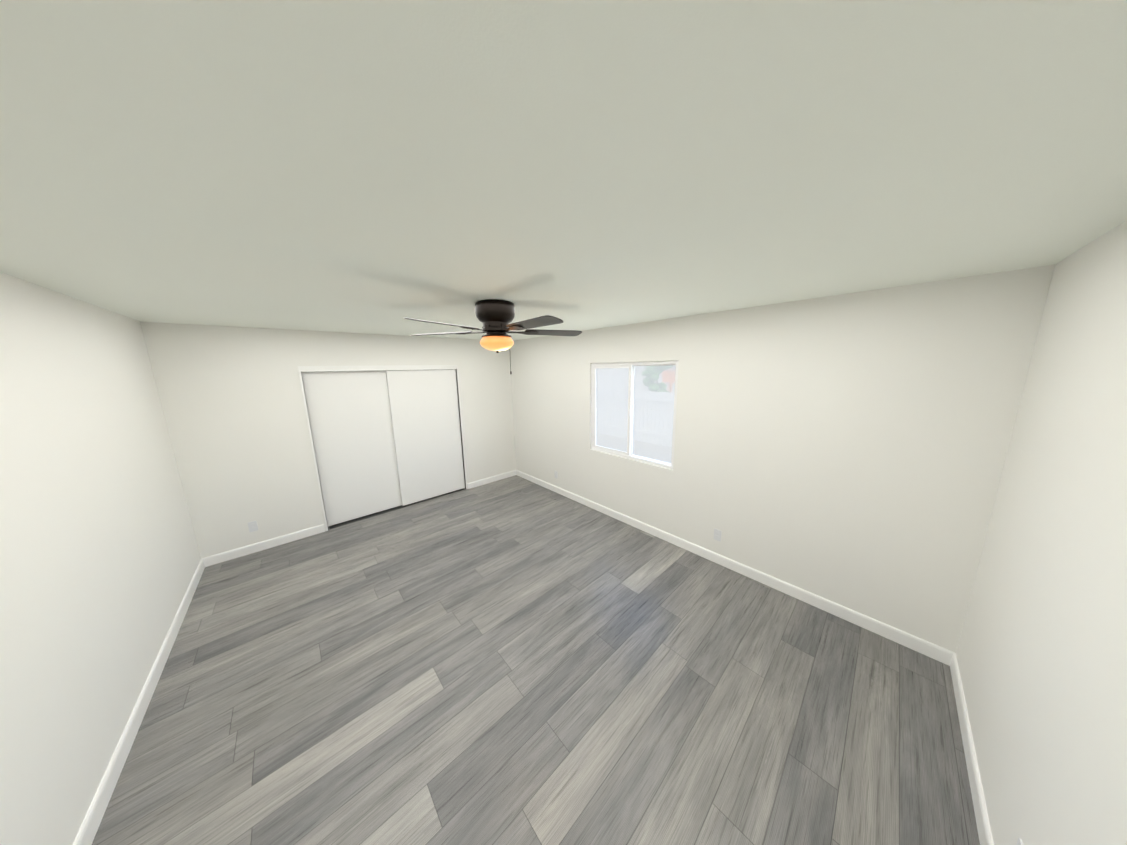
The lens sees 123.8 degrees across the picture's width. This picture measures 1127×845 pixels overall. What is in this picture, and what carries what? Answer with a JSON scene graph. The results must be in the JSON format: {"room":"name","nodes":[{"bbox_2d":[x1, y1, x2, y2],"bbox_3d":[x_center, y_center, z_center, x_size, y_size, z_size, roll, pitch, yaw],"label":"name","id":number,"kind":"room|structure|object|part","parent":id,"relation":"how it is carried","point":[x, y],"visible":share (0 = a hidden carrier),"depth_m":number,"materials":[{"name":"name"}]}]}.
{"room":"empty bedroom","nodes":[
{"label":"empty bedroom","id":0,"kind":"room"},
{"bbox_2d":[0,272,200,844],"bbox_3d":[-2.082,0.614,1.008,0.120,2.440,5.330,-10,14,-41],"label":"wall","id":1,"kind":"structure","parent":0,"point":[100,557],"depth_m":1.50,"materials":[{"name":"white paint"}]},
{"bbox_2d":[73,558,207,844],"bbox_3d":[-2.011,1.756,1.261,0.013,0.100,5.090,-10,14,-41],"label":"baseboard","id":2,"kind":"structure","parent":1,"relation":"attached to","point":[95,814],"depth_m":1.64,"materials":[{"name":"white wood"}]},
{"bbox_2d":[140,322,515,557],"bbox_3d":[-2.373,0.035,4.221,4.100,2.440,0.120,-10,14,-41],"label":"wall","id":3,"kind":"structure","parent":0,"point":[232,403],"depth_m":3.30,"materials":[{"name":"white paint"}]},
{"bbox_2d":[248,521,257,531],"bbox_3d":[-3.438,1.152,3.329,0.070,0.115,0.008,-10,14,-41],"label":"outlet","id":4,"kind":"object","parent":3,"relation":"attached to","point":[252,526],"visible":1,"depth_m":3.33,"materials":[{"name":"white plastic"}]},
{"bbox_2d":[205,524,324,565],"bbox_3d":[-3.351,1.383,3.445,0.970,0.100,0.013,-10,14,-41],"label":"baseboard","id":5,"kind":"structure","parent":3,"relation":"attached to","point":[242,551],"depth_m":3.39,"materials":[{"name":"white wood"}]},
{"bbox_2d":[301,371,401,525],"bbox_3d":[-2.702,0.309,3.981,0.916,1.946,0.032,-10,14,-41],"label":"closet door","id":6,"kind":"structure","parent":3,"relation":"in","point":[349,414],"depth_m":3.92,"materials":[{"name":"white wood"}]},
{"bbox_2d":[298,365,466,530],"bbox_3d":[-2.356,0.230,4.264,1.870,2.040,0.128,-10,14,-41],"label":"trim","id":7,"kind":"structure","parent":3,"relation":"attached to","point":[362,368],"depth_m":3.80,"materials":[{"name":"white wood"}]},
{"bbox_2d":[329,489,463,528],"bbox_3d":[-2.340,1.230,4.449,1.790,0.006,0.080,-10,14,-41],"label":"trim","id":8,"kind":"structure","parent":3,"relation":"attached to","point":[363,517],"depth_m":4.24,"materials":[{"name":"grey"}]},
{"bbox_2d":[386,369,464,505],"bbox_3d":[-2.021,0.196,4.538,0.956,1.946,0.032,-10,14,-41],"label":"closet door","id":9,"kind":"structure","parent":3,"relation":"in","point":[424,408],"depth_m":4.49,"materials":[{"name":"white wood"}]},
{"bbox_2d":[467,470,516,488],"bbox_3d":[-1.250,1.002,5.332,0.950,0.100,0.013,-10,14,-41],"label":"baseboard","id":10,"kind":"structure","parent":3,"relation":"attached to","point":[512,473],"depth_m":5.30,"materials":[{"name":"white wood"}]},
{"bbox_2d":[301,369,452,508],"bbox_3d":[-2.647,-0.066,4.528,2.630,2.540,0.720,-10,14,-41],"label":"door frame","id":11,"kind":"structure","parent":0,"point":[339,371],"depth_m":4.28,"materials":[{"name":"white wood"}]},
{"bbox_2d":[92,475,979,844],"bbox_3d":[-0.821,1.547,2.798,4.100,0.080,6.010,-10,14,-41],"label":"floor","id":12,"kind":"structure","parent":0,"point":[516,659],"depth_m":1.79,"materials":[{"name":"grey laminate"}]},
{"bbox_2d":[0,0,1126,340],"bbox_3d":[-0.637,-0.901,2.098,4.100,0.100,5.330,-10,14,-41],"label":"ceiling","id":13,"kind":"structure","parent":0,"point":[368,166],"depth_m":0.67,"materials":[{"name":"paint"}]},
{"bbox_2d":[404,299,581,373],"bbox_3d":[-0.460,-0.609,2.200,1.345,0.518,1.289,-10,14,-41],"label":"ceiling fan","id":14,"kind":"object","parent":13,"relation":"hanging from","point":[495,317],"visible":1,"depth_m":2.13,"materials":[{"name":"brown metal"}]},
{"bbox_3d":[-0.499,-0.752,2.216,0.284,0.241,0.284,-10,14,-41],"label":"motor","id":15,"kind":"part","parent":14,"relation":"part of","materials":[{"name":"brown metal"}]},
{"bbox_3d":[-0.496,-0.585,2.247,0.248,0.100,0.248,-10,14,-41],"label":"lamp shade","id":16,"kind":"part","parent":14,"relation":"part of","materials":[{"name":"orange glass"}]},
{"bbox_3d":[-0.420,-0.508,2.370,0.012,0.259,0.012,-10,14,-41],"label":"pull chain","id":17,"kind":"part","parent":14,"relation":"part of","materials":[{"name":"brown metal"}]},
{"bbox_2d":[510,265,1054,652],"bbox_3d":[0.853,0.082,3.643,0.120,2.440,5.330,-10,14,-41],"label":"wall","id":18,"kind":"structure","parent":0,"point":[850,450],"depth_m":2.27,"materials":[{"name":"white paint"}]},
{"bbox_2d":[591,361,678,468],"bbox_3d":[0.817,-0.137,3.648,0.100,1.166,1.216,-10,14,-41],"label":"window","id":19,"kind":"structure","parent":18,"relation":"in","point":[633,410],"depth_m":3.58,"materials":[{"name":"white glass"}]},
{"bbox_2d":[713,529,721,540],"bbox_3d":[1.535,1.122,2.997,0.008,0.115,0.070,-10,14,-41],"label":"outlet","id":20,"kind":"object","parent":18,"relation":"attached to","point":[717,534],"visible":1,"depth_m":3.00,"materials":[{"name":"white plastic"}]},
{"bbox_2d":[517,470,948,663],"bbox_3d":[0.825,1.242,3.808,0.013,0.100,5.090,-10,14,-41],"label":"baseboard","id":21,"kind":"structure","parent":18,"relation":"attached to","point":[931,650],"depth_m":2.63,"materials":[{"name":"white wood"}]},
{"bbox_2d":[956,220,1126,844],"bbox_3d":[1.145,0.661,0.429,4.100,2.440,0.120,-10,14,-41],"label":"wall","id":22,"kind":"structure","parent":0,"point":[1041,653],"depth_m":1.09,"materials":[{"name":"white paint"}]},
{"bbox_2d":[945,650,993,844],"bbox_3d":[1.125,1.803,0.690,3.810,0.100,0.013,-10,14,-41],"label":"baseboard","id":23,"kind":"structure","parent":22,"relation":"attached to","point":[980,809],"depth_m":1.46,"materials":[{"name":"white wood"}]},
{"bbox_2d":[1016,838,1022,844],"bbox_3d":[1.538,1.482,1.018,0.070,0.115,0.008,-10,14,-41],"label":"outlet","id":24,"kind":"object","parent":22,"relation":"attached to","point":[1019,842],"visible":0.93,"depth_m":1.02,"materials":[{"name":"white plastic"}]}
]}

